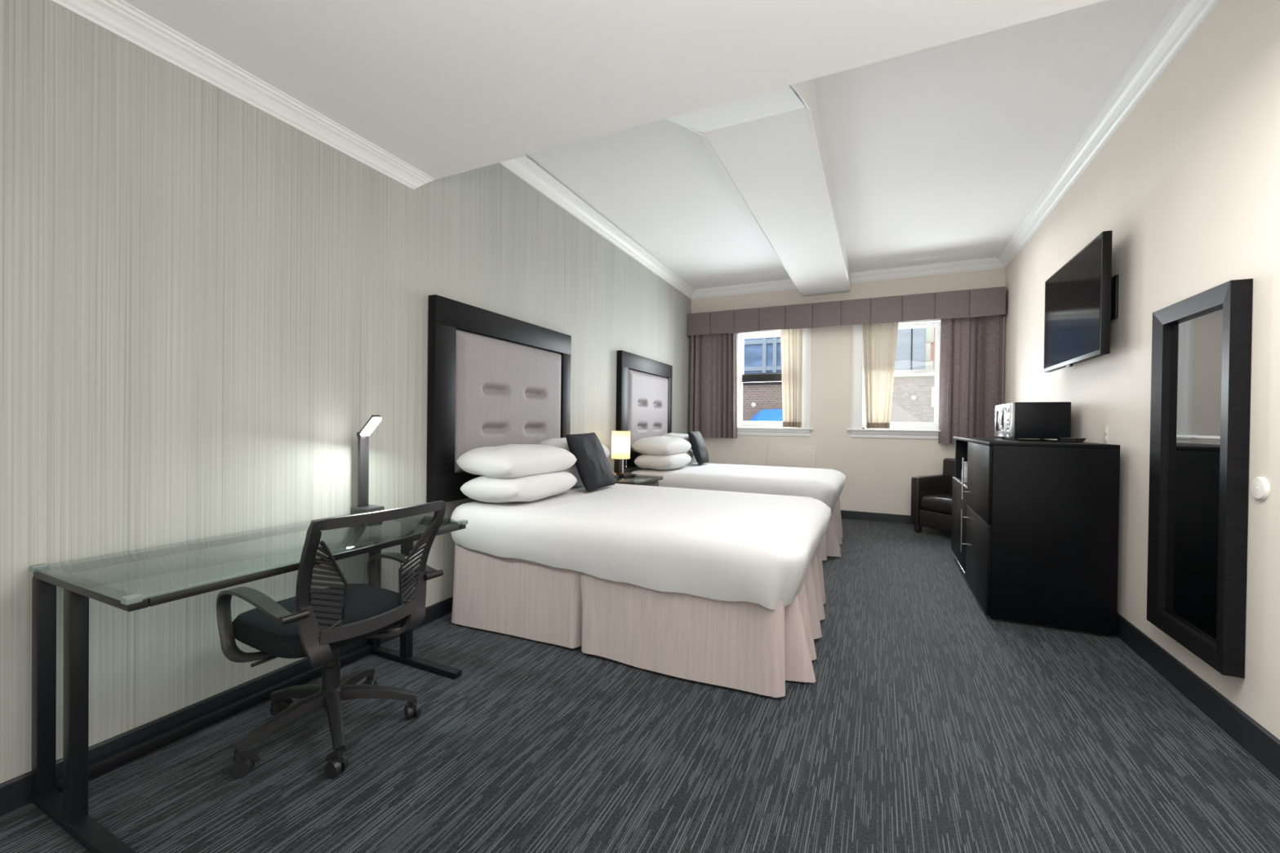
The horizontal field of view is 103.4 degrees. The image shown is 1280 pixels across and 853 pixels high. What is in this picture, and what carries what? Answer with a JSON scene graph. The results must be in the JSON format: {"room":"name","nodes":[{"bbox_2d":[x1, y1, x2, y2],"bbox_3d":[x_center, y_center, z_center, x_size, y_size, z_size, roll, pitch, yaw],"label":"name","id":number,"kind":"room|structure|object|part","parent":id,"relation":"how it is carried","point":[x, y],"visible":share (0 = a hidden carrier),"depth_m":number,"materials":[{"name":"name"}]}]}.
{"room":"hotel room","nodes":[
{"label":"hotel room","id":0,"kind":"room"},
{"bbox_2d":[0,0,691,783],"bbox_3d":[-1.175,-0.489,3.389,0.200,3.300,9.527,1,0,24],"label":"wall","id":1,"kind":"structure","parent":0,"point":[206,302],"depth_m":1.96,"materials":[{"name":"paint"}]},
{"bbox_2d":[0,596,453,817],"bbox_3d":[-1.158,1.117,3.217,0.016,0.092,9.222,1,0,24],"label":"baseboard","id":2,"kind":"structure","parent":1,"relation":"attached to","point":[15,793],"depth_m":1.91,"materials":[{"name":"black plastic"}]},
{"bbox_2d":[48,0,435,189],"bbox_3d":[-2.097,-1.380,0.954,0.076,0.085,4.331,1,0,24],"label":"trim","id":3,"kind":"structure","parent":1,"relation":"attached to","point":[119,18],"depth_m":2.01,"materials":[{"name":"white paint"}]},
{"bbox_2d":[426,294,571,502],"bbox_3d":[-0.916,-0.159,3.642,0.073,1.228,1.490,1,0,24],"label":"headboard","id":4,"kind":"object","parent":1,"relation":"attached to","point":[494,379],"visible":0.73,"depth_m":3.33,"materials":[{"name":"black wood"}]},
{"bbox_3d":[-0.901,-0.156,3.656,0.056,0.907,1.204,1,0,24],"label":"padded panel","id":5,"kind":"part","parent":4,"relation":"part of","materials":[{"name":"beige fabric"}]},
{"bbox_2d":[498,155,695,299],"bbox_3d":[-0.200,-1.904,5.158,0.100,0.132,4.886,1,0,24],"label":"trim","id":6,"kind":"structure","parent":1,"relation":"attached to","point":[525,168],"depth_m":4.55,"materials":[{"name":"white paint"}]},
{"bbox_2d":[616,350,672,468],"bbox_3d":[0.090,-0.173,5.896,0.073,1.228,1.490,1,0,24],"label":"headboard","id":7,"kind":"object","parent":1,"relation":"attached to","point":[643,384],"visible":0.78,"depth_m":5.67,"materials":[{"name":"beige fabric"}]},
{"bbox_3d":[0.105,-0.170,5.911,0.056,0.907,1.204,1,0,24],"label":"padded panel","id":8,"kind":"part","parent":7,"relation":"part of","materials":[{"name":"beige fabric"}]},
{"bbox_2d":[123,0,1106,179],"bbox_3d":[-0.666,-1.745,0.277,4.050,0.690,4.335,1,0,25],"label":"ceiling","id":9,"kind":"structure","parent":0,"point":[446,88],"depth_m":1.90,"materials":[{"name":"paint"}]},
{"bbox_2d":[0,518,1279,852],"bbox_3d":[0.478,1.238,2.498,4.800,0.100,9.720,1,0,25],"label":"floor","id":10,"kind":"structure","parent":0,"point":[928,722],"depth_m":1.82,"materials":[{"name":"carpet"}]},
{"bbox_2d":[29,513,467,852],"bbox_3d":[-1.340,0.798,1.956,0.640,0.735,1.187,1,0,25],"label":"glass desk","id":11,"kind":"object","parent":10,"relation":"on","point":[68,810],"visible":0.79,"depth_m":1.55,"materials":[{"name":"black metal"}]},
{"bbox_3d":[-1.852,0.801,1.571,0.044,0.671,0.040,1,0,25],"label":"leg","id":12,"kind":"part","parent":11,"relation":"part of","materials":[{"name":"black metal"}]},
{"bbox_3d":[-1.641,0.804,1.472,0.044,0.671,0.040,1,0,25],"label":"leg","id":13,"kind":"part","parent":11,"relation":"part of","materials":[{"name":"black metal"}]},
{"bbox_3d":[-1.337,0.440,1.949,0.632,0.010,1.173,1,0,25],"label":"glass","id":14,"kind":"part","parent":11,"relation":"part of","materials":[{"name":"clear glass"}]},
{"bbox_3d":[-1.337,0.458,1.949,0.624,0.022,1.165,1,0,25],"label":"frame","id":15,"kind":"part","parent":11,"relation":"part of","materials":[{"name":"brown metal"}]},
{"bbox_2d":[350,414,384,514],"bbox_3d":[-1.320,0.188,2.486,0.197,0.487,0.117,1,0,25],"label":"desk lamp","id":16,"kind":"object","parent":11,"relation":"on","point":[362,506],"visible":0.98,"depth_m":2.50,"materials":[{"name":"grey plastic"}]},
{"bbox_3d":[-1.383,0.225,2.526,0.025,0.350,0.048,1,0,25],"label":"post","id":17,"kind":"part","parent":16,"relation":"part of","materials":[{"name":"grey plastic"}]},
{"bbox_3d":[-1.365,0.799,2.601,0.044,0.671,0.040,1,0,25],"label":"leg","id":18,"kind":"part","parent":11,"relation":"part of","materials":[{"name":"black metal"}]},
{"bbox_3d":[-1.154,0.802,2.501,0.044,0.671,0.040,1,0,25],"label":"leg","id":19,"kind":"part","parent":11,"relation":"part of","materials":[{"name":"black metal"}]},
{"bbox_2d":[216,500,445,778],"bbox_3d":[-1.159,0.729,1.914,0.666,0.887,0.613,1,0,29],"label":"office chair","id":20,"kind":"object","parent":10,"relation":"on","point":[360,576],"visible":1,"depth_m":1.75,"materials":[{"name":"black plastic"}]},
{"bbox_3d":[-1.258,0.678,1.716,0.426,0.250,0.147,1,0,29],"label":"armrest","id":21,"kind":"part","parent":20,"relation":"part of","materials":[{"name":"grey plastic"}]},
{"bbox_3d":[-1.273,1.045,1.803,0.055,0.093,0.281,1,1,35],"label":"leg","id":22,"kind":"part","parent":20,"relation":"part of","materials":[{"name":"black plastic"}]},
{"bbox_3d":[-1.333,1.043,1.981,0.281,0.093,0.055,1,0,17],"label":"leg","id":23,"kind":"part","parent":20,"relation":"part of","materials":[{"name":"black plastic"}]},
{"bbox_3d":[-1.090,0.694,1.740,0.091,0.235,0.257,1,0,-20],"label":"plate","id":24,"kind":"part","parent":20,"relation":"part of","materials":[{"name":"grey plastic"}]},
{"bbox_3d":[-1.208,0.731,1.948,0.516,0.102,0.504,1,0,29],"label":"seat","id":25,"kind":"part","parent":20,"relation":"part of","materials":[{"name":"black fabric"}]},
{"bbox_3d":[-1.086,1.048,1.805,0.055,0.093,0.281,0,1,-37],"label":"leg","id":26,"kind":"part","parent":20,"relation":"part of","materials":[{"name":"black plastic"}]},
{"bbox_3d":[-1.183,1.044,2.092,0.055,0.093,0.281,1,0,-1],"label":"leg","id":27,"kind":"part","parent":20,"relation":"part of","materials":[{"name":"black plastic"}]},
{"bbox_3d":[-0.926,0.460,1.791,0.148,0.342,0.504,1,0,29],"label":"frame","id":28,"kind":"part","parent":20,"relation":"part of","materials":[{"name":"black plastic"}]},
{"bbox_3d":[-1.030,1.047,1.984,0.281,0.093,0.055,1,0,-19],"label":"leg","id":29,"kind":"part","parent":20,"relation":"part of","materials":[{"name":"black plastic"}]},
{"bbox_3d":[-0.969,0.694,1.958,0.257,0.235,0.091,1,0,-12],"label":"plate","id":30,"kind":"part","parent":20,"relation":"part of","materials":[{"name":"grey plastic"}]},
{"bbox_3d":[-1.037,0.678,2.113,0.426,0.250,0.147,1,0,29],"label":"armrest","id":31,"kind":"part","parent":20,"relation":"part of","materials":[{"name":"grey plastic"}]},
{"bbox_2d":[614,473,662,486],"bbox_3d":[-0.165,0.815,4.683,0.575,0.697,0.600,1,0,25],"label":"nightstand","id":32,"kind":"object","parent":10,"relation":"on","point":[634,479],"visible":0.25,"depth_m":4.61,"materials":[{"name":"black glass"}]},
{"bbox_2d":[612,471,618,479],"bbox_3d":[-0.308,0.423,4.551,0.211,0.084,0.150,1,0,11],"label":"telephone","id":33,"kind":"object","parent":32,"relation":"on","point":[615,476],"visible":0.18,"depth_m":4.50,"materials":[{"name":"black plastic"}]},
{"bbox_2d":[611,431,631,476],"bbox_3d":[-0.180,0.254,4.755,0.176,0.422,0.176,1,0,25],"label":"table lamp","id":34,"kind":"object","parent":32,"relation":"on","point":[620,440],"visible":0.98,"depth_m":4.69,"materials":[{"name":"beige fabric"}]},
{"bbox_3d":[-0.179,0.172,4.755,0.176,0.258,0.176,1,0,25],"label":"lamp shade","id":35,"kind":"part","parent":34,"relation":"part of","materials":[{"name":"fabric"}]},
{"bbox_3d":[-0.163,0.334,4.747,0.024,0.202,0.024,1,0,25],"label":"stem","id":36,"kind":"part","parent":34,"relation":"part of","materials":[{"name":"silver metal"}]},
{"bbox_3d":[0.064,0.662,4.574,0.018,0.270,0.500,1,0,25],"label":"drawer","id":37,"kind":"part","parent":32,"relation":"part of","materials":[{"name":"black wood"}]},
{"bbox_2d":[450,483,831,697],"bbox_3d":[0.088,0.821,3.228,2.086,0.714,1.551,1,0,25],"label":"bed","id":38,"kind":"object","parent":10,"relation":"on","point":[718,588],"visible":0.95,"depth_m":2.52,"materials":[{"name":"white fabric"}]},
{"bbox_2d":[460,471,577,502],"bbox_3d":[-0.746,0.364,3.214,0.447,0.191,0.706,1,0,25],"label":"bed pillow","id":39,"kind":"object","parent":38,"relation":"on","point":[528,488],"visible":0.73,"depth_m":2.94,"materials":[{"name":"white fabric"}]},
{"bbox_2d":[456,444,576,478],"bbox_3d":[-0.762,0.206,3.222,0.446,0.184,0.715,1,0,25],"label":"bed pillow","id":40,"kind":"object","parent":39,"relation":"on","point":[510,460],"visible":1,"depth_m":2.97,"materials":[{"name":"white fabric"}]},
{"bbox_2d":[562,463,583,487],"bbox_3d":[-0.501,0.359,3.972,0.310,0.195,0.620,1,0,25],"label":"bed pillow","id":41,"kind":"object","parent":38,"relation":"on","point":[573,470],"visible":0.12,"depth_m":3.72,"materials":[{"name":"white fabric"}]},
{"bbox_2d":[538,437,609,457],"bbox_3d":[-0.510,0.184,3.971,0.303,0.202,0.638,1,0,29],"label":"bed pillow","id":42,"kind":"object","parent":41,"relation":"on","point":[562,442],"visible":0.23,"depth_m":3.73,"materials":[{"name":"white fabric"}]},
{"bbox_2d":[565,432,615,492],"bbox_3d":[-0.356,0.252,3.721,0.224,0.407,0.434,1,0,25],"label":"throw cushion","id":43,"kind":"object","parent":38,"relation":"on","point":[592,464],"visible":0.99,"depth_m":3.61,"materials":[{"name":"black fabric"}]},
{"bbox_2d":[631,462,845,560],"bbox_3d":[1.096,0.817,5.462,2.086,0.714,1.551,1,0,25],"label":"bed","id":44,"kind":"object","parent":10,"relation":"on","point":[826,486],"visible":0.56,"depth_m":4.81,"materials":[{"name":"white fabric"}]},
{"bbox_2d":[634,453,691,470],"bbox_3d":[0.258,0.358,5.450,0.447,0.191,0.706,1,0,25],"label":"bed pillow","id":45,"kind":"object","parent":44,"relation":"on","point":[666,462],"visible":0.81,"depth_m":5.16,"materials":[{"name":"white fabric"}]},
{"bbox_2d":[631,435,691,455],"bbox_3d":[0.241,0.200,5.457,0.446,0.190,0.715,1,0,25],"label":"bed pillow","id":46,"kind":"object","parent":45,"relation":"on","point":[657,445],"visible":1,"depth_m":5.20,"materials":[{"name":"white fabric"}]},
{"bbox_2d":[684,448,695,462],"bbox_3d":[0.503,0.354,6.208,0.310,0.196,0.620,1,0,25],"label":"bed pillow","id":47,"kind":"object","parent":44,"relation":"on","point":[690,452],"visible":0.09,"depth_m":6.13,"materials":[{"name":"white fabric"}]},
{"bbox_2d":[662,432,691,448],"bbox_3d":[0.493,0.179,6.207,0.302,0.201,0.638,1,0,29],"label":"bed pillow","id":48,"kind":"object","parent":47,"relation":"on","point":[682,436],"visible":0.29,"depth_m":6.01,"materials":[{"name":"white fabric"}]},
{"bbox_2d":[688,430,708,465],"bbox_3d":[0.709,0.249,6.082,0.196,0.397,0.412,1,0,25],"label":"throw cushion","id":49,"kind":"object","parent":44,"relation":"on","point":[699,448],"visible":1,"depth_m":5.94,"materials":[{"name":"black fabric"}]},
{"bbox_2d":[910,457,955,533],"bbox_3d":[3.485,0.786,5.549,0.624,0.830,0.670,1,0,-22],"label":"armchair","id":50,"kind":"object","parent":10,"relation":"on","point":[931,495],"visible":0.49,"depth_m":5.66,"materials":[{"name":"black leather"}]},
{"bbox_3d":[3.143,1.152,5.719,0.075,0.088,0.076,1,0,-22],"label":"leg","id":51,"kind":"part","parent":50,"relation":"part of","materials":[{"name":"black wood"}]},
{"bbox_3d":[3.356,0.833,5.805,0.575,0.559,0.100,1,0,-22],"label":"arm","id":52,"kind":"part","parent":50,"relation":"part of","materials":[{"name":"black leather"}]},
{"bbox_3d":[3.452,1.024,5.539,0.530,0.185,0.470,1,0,-22],"label":"seat","id":53,"kind":"part","parent":50,"relation":"part of","materials":[{"name":"black leather"}]},
{"bbox_2d":[920,493,951,515],"bbox_3d":[3.415,0.849,5.522,0.475,0.168,0.456,1,0,-22],"label":"seat cushion","id":54,"kind":"object","parent":50,"relation":"on","point":[931,504],"depth_m":5.48,"materials":[{"name":"black leather"}]},
{"bbox_3d":[3.706,0.746,5.636,0.149,0.745,0.670,1,0,-22],"label":"backrest","id":55,"kind":"part","parent":50,"relation":"part of","materials":[{"name":"black leather"}]},
{"bbox_2d":[951,436,1119,635],"bbox_3d":[2.783,0.652,3.781,0.659,1.107,1.709,1,0,25],"label":"dresser","id":56,"kind":"object","parent":10,"relation":"on","point":[1035,522],"visible":0.98,"depth_m":3.02,"materials":[{"name":"black laminate"}]},
{"bbox_3d":[2.709,0.805,4.284,0.019,0.652,0.857,1,0,25],"label":"door","id":57,"kind":"part","parent":56,"relation":"part of","materials":[{"name":"black laminate"}]},
{"bbox_3d":[2.486,0.799,3.881,0.041,0.325,0.012,1,0,25],"label":"handle","id":58,"kind":"part","parent":56,"relation":"part of","materials":[{"name":"silver metal"}]},
{"bbox_2d":[961,462,967,482],"bbox_3d":[2.716,0.379,4.213,0.061,0.170,0.061,1,0,25],"label":"water bottle","id":59,"kind":"object","parent":56,"relation":"in","point":[965,463],"visible":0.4,"depth_m":4.19,"materials":[{"name":"plastic"}]},
{"bbox_3d":[2.484,0.398,3.864,0.041,0.323,0.012,1,0,25],"label":"handle","id":60,"kind":"part","parent":56,"relation":"part of","materials":[{"name":"silver metal"}]},
{"bbox_3d":[2.343,0.890,3.514,0.019,0.566,0.842,1,0,25],"label":"door","id":61,"kind":"part","parent":56,"relation":"part of","materials":[{"name":"black laminate"}]},
{"bbox_3d":[2.349,0.362,3.510,0.019,0.482,0.842,1,0,25],"label":"door","id":62,"kind":"part","parent":56,"relation":"part of","materials":[{"name":"black laminate"}]},
{"bbox_2d":[995,401,1071,440],"bbox_3d":[2.975,-0.038,3.891,0.395,0.277,0.540,1,0,25],"label":"microwave oven","id":63,"kind":"object","parent":56,"relation":"on","point":[1052,420],"visible":0.98,"depth_m":3.65,"materials":[{"name":"black metal"}]},
{"bbox_3d":[2.878,-0.047,4.016,0.032,0.259,0.393,1,0,25],"label":"door","id":64,"kind":"part","parent":63,"relation":"part of","materials":[{"name":"silver metal"}]},
{"bbox_3d":[2.773,-0.046,3.876,0.043,0.211,0.010,1,0,25],"label":"handle","id":65,"kind":"part","parent":63,"relation":"part of","materials":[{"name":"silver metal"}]},
{"bbox_3d":[2.762,-0.047,3.772,0.032,0.259,0.142,1,0,25],"label":"control panel","id":66,"kind":"part","parent":63,"relation":"part of","materials":[{"name":"silver metal"}]},
{"bbox_2d":[1059,437,1085,442],"bbox_3d":[2.784,0.088,3.252,0.096,0.029,0.096,1,0,-20],"label":"tray","id":67,"kind":"object","parent":56,"relation":"on","point":[1063,439],"visible":0.96,"depth_m":3.23,"materials":[{"name":"grey plastic"}]},
{"bbox_2d":[689,268,1005,515],"bbox_3d":[2.397,-0.471,6.786,4.050,3.300,0.280,1,0,25],"label":"wall","id":68,"kind":"structure","parent":0,"point":[878,473],"depth_m":6.50,"materials":[{"name":"beige paint"}]},
{"bbox_2d":[736,328,813,436],"bbox_3d":[1.769,-0.662,6.984,1.220,1.576,0.220,1,0,25],"label":"window","id":69,"kind":"structure","parent":68,"relation":"in","point":[744,428],"depth_m":6.96,"materials":[{"name":"white paint"}]},
{"bbox_3d":[1.808,-0.989,7.055,0.820,0.622,0.032,1,0,25],"label":"sash","id":70,"kind":"part","parent":69,"relation":"part of","materials":[{"name":"white paint"}]},
{"bbox_3d":[1.783,-0.364,7.023,0.820,0.728,0.032,1,0,25],"label":"sash","id":71,"kind":"part","parent":69,"relation":"part of","materials":[{"name":"white paint"}]},
{"bbox_3d":[1.795,-0.678,7.039,0.736,0.110,0.078,1,0,25],"label":"meeting rail","id":72,"kind":"part","parent":69,"relation":"part of","materials":[{"name":"black"}]},
{"bbox_3d":[1.761,0.022,6.989,1.220,0.028,0.220,1,0,25],"label":"sill","id":73,"kind":"part","parent":69,"relation":"part of","materials":[{"name":"white paint"}]},
{"bbox_2d":[780,328,802,426],"bbox_3d":[2.014,-0.718,6.756,0.296,1.454,0.058,1,0,25],"label":"sheer curtain","id":74,"kind":"object","parent":69,"relation":"hanging from","point":[791,340],"visible":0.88,"depth_m":6.74,"materials":[{"name":"beige fabric"}]},
{"bbox_3d":[2.197,-0.673,6.707,0.130,1.420,0.034,1,0,25],"label":"casing","id":75,"kind":"part","parent":69,"relation":"part of","materials":[{"name":"white paint"}]},
{"bbox_2d":[767,444,816,468],"bbox_3d":[2.031,0.462,6.794,0.627,0.425,0.022,1,0,25],"label":"access panel","id":76,"kind":"object","parent":68,"relation":"attached to","point":[780,455],"visible":0.82,"depth_m":6.79,"materials":[{"name":"beige paint"}]},
{"bbox_2d":[686,286,1005,337],"bbox_3d":[2.410,-1.427,6.514,3.774,0.320,0.197,1,0,25],"label":"valance","id":77,"kind":"object","parent":68,"relation":"attached to","point":[990,301],"visible":1,"depth_m":6.28,"materials":[{"name":"fabric"}]},
{"bbox_2d":[689,333,737,438],"bbox_3d":[1.035,-0.640,7.165,0.713,1.600,0.116,1,0,28],"label":"drape","id":78,"kind":"object","parent":77,"relation":"hanging from","point":[713,385],"visible":0.91,"depth_m":7.15,"materials":[{"name":"fabric"}]},
{"bbox_2d":[937,314,1003,444],"bbox_3d":[3.820,-0.597,5.842,0.615,1.600,0.119,1,0,28],"label":"drape","id":79,"kind":"object","parent":77,"relation":"hanging from","point":[971,355],"visible":0.78,"depth_m":5.85,"materials":[{"name":"fabric"}]},
{"bbox_2d":[691,257,1005,299],"bbox_3d":[2.446,-1.893,6.551,3.800,0.112,0.100,1,0,25],"label":"trim","id":80,"kind":"structure","parent":68,"relation":"attached to","point":[993,263],"depth_m":6.28,"materials":[{"name":"white paint"}]},
{"bbox_2d":[840,510,911,524],"bbox_3d":[2.427,1.129,6.609,3.800,0.104,0.020,1,0,25],"label":"baseboard","id":81,"kind":"structure","parent":68,"relation":"attached to","point":[867,516],"depth_m":6.34,"materials":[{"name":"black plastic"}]},
{"bbox_2d":[847,319,940,439],"bbox_3d":[3.251,-0.639,6.282,1.220,1.576,0.220,1,0,25],"label":"window","id":82,"kind":"structure","parent":68,"relation":"in","point":[858,428],"depth_m":6.32,"materials":[{"name":"white paint"}]},
{"bbox_3d":[2.766,-0.664,6.438,0.130,1.420,0.034,1,0,25],"label":"casing","id":83,"kind":"part","parent":82,"relation":"part of","materials":[{"name":"white paint"}]},
{"bbox_2d":[862,321,898,428],"bbox_3d":[2.981,-0.703,6.289,0.423,1.454,0.058,1,0,25],"label":"sheer curtain","id":84,"kind":"object","parent":82,"relation":"hanging from","point":[879,340],"visible":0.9,"depth_m":6.29,"materials":[{"name":"beige fabric"}]},
{"bbox_3d":[3.243,0.045,6.287,1.220,0.028,0.220,1,0,25],"label":"sill","id":85,"kind":"part","parent":82,"relation":"part of","materials":[{"name":"white paint"}]},
{"bbox_3d":[3.265,-0.341,6.321,0.820,0.728,0.032,1,0,25],"label":"sash","id":86,"kind":"part","parent":82,"relation":"part of","materials":[{"name":"white paint"}]},
{"bbox_3d":[3.290,-0.966,6.353,0.820,0.622,0.032,1,0,25],"label":"sash","id":87,"kind":"part","parent":82,"relation":"part of","materials":[{"name":"white paint"}]},
{"bbox_2d":[525,0,1176,288],"bbox_3d":[1.300,-2.022,4.418,4.050,0.150,4.935,1,0,25],"label":"ceiling","id":88,"kind":"structure","parent":0,"point":[940,153],"depth_m":3.62,"materials":[{"name":"paint"}]},
{"bbox_2d":[665,78,850,296],"bbox_3d":[1.383,-1.688,4.407,0.604,0.515,4.885,1,0,25],"label":"ceiling beam","id":89,"kind":"structure","parent":88,"relation":"attached to","point":[771,145],"depth_m":3.42,"materials":[{"name":"paint"}]},
{"bbox_2d":[1003,0,1279,739],"bbox_3d":[2.348,-0.434,1.720,0.200,3.300,9.520,1,0,25],"label":"wall","id":90,"kind":"structure","parent":0,"point":[1187,187],"depth_m":2.38,"materials":[{"name":"beige paint"}]},
{"bbox_2d":[1043,230,1118,372],"bbox_3d":[2.979,-0.771,3.423,0.124,0.727,1.130,1,0,25],"label":"television","id":91,"kind":"object","parent":90,"relation":"attached to","point":[1082,296],"visible":1,"depth_m":3.22,"materials":[{"name":"black plastic"}]},
{"bbox_2d":[1103,426,1109,444],"bbox_3d":[2.904,0.054,3.150,0.008,0.115,0.070,1,0,25],"label":"outlet plate","id":92,"kind":"object","parent":90,"relation":"attached to","point":[1106,428],"visible":0.88,"depth_m":3.14,"materials":[{"name":"beige paint"}]},
{"bbox_2d":[997,0,1220,267],"bbox_3d":[3.094,-1.863,3.597,0.100,0.112,4.885,1,0,25],"label":"trim","id":93,"kind":"structure","parent":90,"relation":"attached to","point":[1183,20],"depth_m":2.91,"materials":[{"name":"white paint"}]},
{"bbox_2d":[1116,612,1279,780],"bbox_3d":[2.165,1.155,1.643,0.022,0.118,9.220,1,0,25],"label":"baseboard","id":94,"kind":"structure","parent":90,"relation":"attached to","point":[1259,742],"depth_m":2.12,"materials":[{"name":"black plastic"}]},
{"bbox_2d":[1146,278,1253,678],"bbox_3d":[2.432,0.200,2.225,0.060,1.530,0.620,1,0,25],"label":"mirror","id":95,"kind":"object","parent":90,"relation":"attached to","point":[1201,366],"visible":1,"depth_m":2.17,"materials":[{"name":"black wood"}]},
{"bbox_3d":[2.446,0.200,2.219,0.012,1.394,0.484,1,0,25],"label":"glass","id":96,"kind":"part","parent":95,"relation":"part of","materials":[{"name":"grey mirror"}]},
{"bbox_2d":[1250,476,1270,500],"bbox_3d":[2.291,0.229,1.872,0.016,0.086,0.086,1,0,25],"label":"cover plate","id":97,"kind":"object","parent":90,"relation":"attached to","point":[1260,486],"visible":1,"depth_m":1.86,"materials":[{"name":"white plastic"}]},
{"label":"outside","id":98,"kind":"structure","parent":0,"visible":0},
{"bbox_3d":[7.890,4.231,22.450,28.000,0.200,32.680,1,0,25],"label":"ground","id":99,"kind":"structure","parent":98,"visible":0},
{"bbox_2d":[742,372,782,421],"bbox_3d":[0.363,1.481,12.871,8.520,5.260,2.630,1,0,25],"label":"brick building","id":100,"kind":"structure","parent":99,"relation":"on","point":[757,396],"depth_m":10.53,"materials":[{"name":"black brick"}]},
{"bbox_2d":[743,336,781,373],"bbox_3d":[2.507,-1.447,24.194,12.620,11.000,6.120,1,0,25],"label":"office tower","id":101,"kind":"structure","parent":99,"relation":"on","point":[761,355],"depth_m":19.77,"materials":[{"name":"blue glass"}]},
{"bbox_2d":[749,408,782,421],"bbox_3d":[2.725,1.916,9.390,1.380,4.497,0.900,1,0,25],"label":"tarpaulin","id":102,"kind":"object","parent":99,"relation":"on","point":[770,415],"visible":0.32,"depth_m":9.15,"materials":[{"name":"blue plastic"}]},
{"bbox_2d":[890,373,935,422],"bbox_3d":[7.623,1.622,9.488,7.460,5.200,2.530,1,0,25],"label":"brick building","id":103,"kind":"structure","parent":99,"relation":"on","point":[913,394],"depth_m":9.42,"materials":[{"name":"beige brick"}]},
{"bbox_2d":[894,327,935,370],"bbox_3d":[10.560,-1.290,15.992,7.800,11.000,6.050,1,0,25],"label":"building","id":104,"kind":"structure","parent":99,"relation":"on","point":[915,347],"depth_m":14.07,"materials":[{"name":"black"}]}
]}

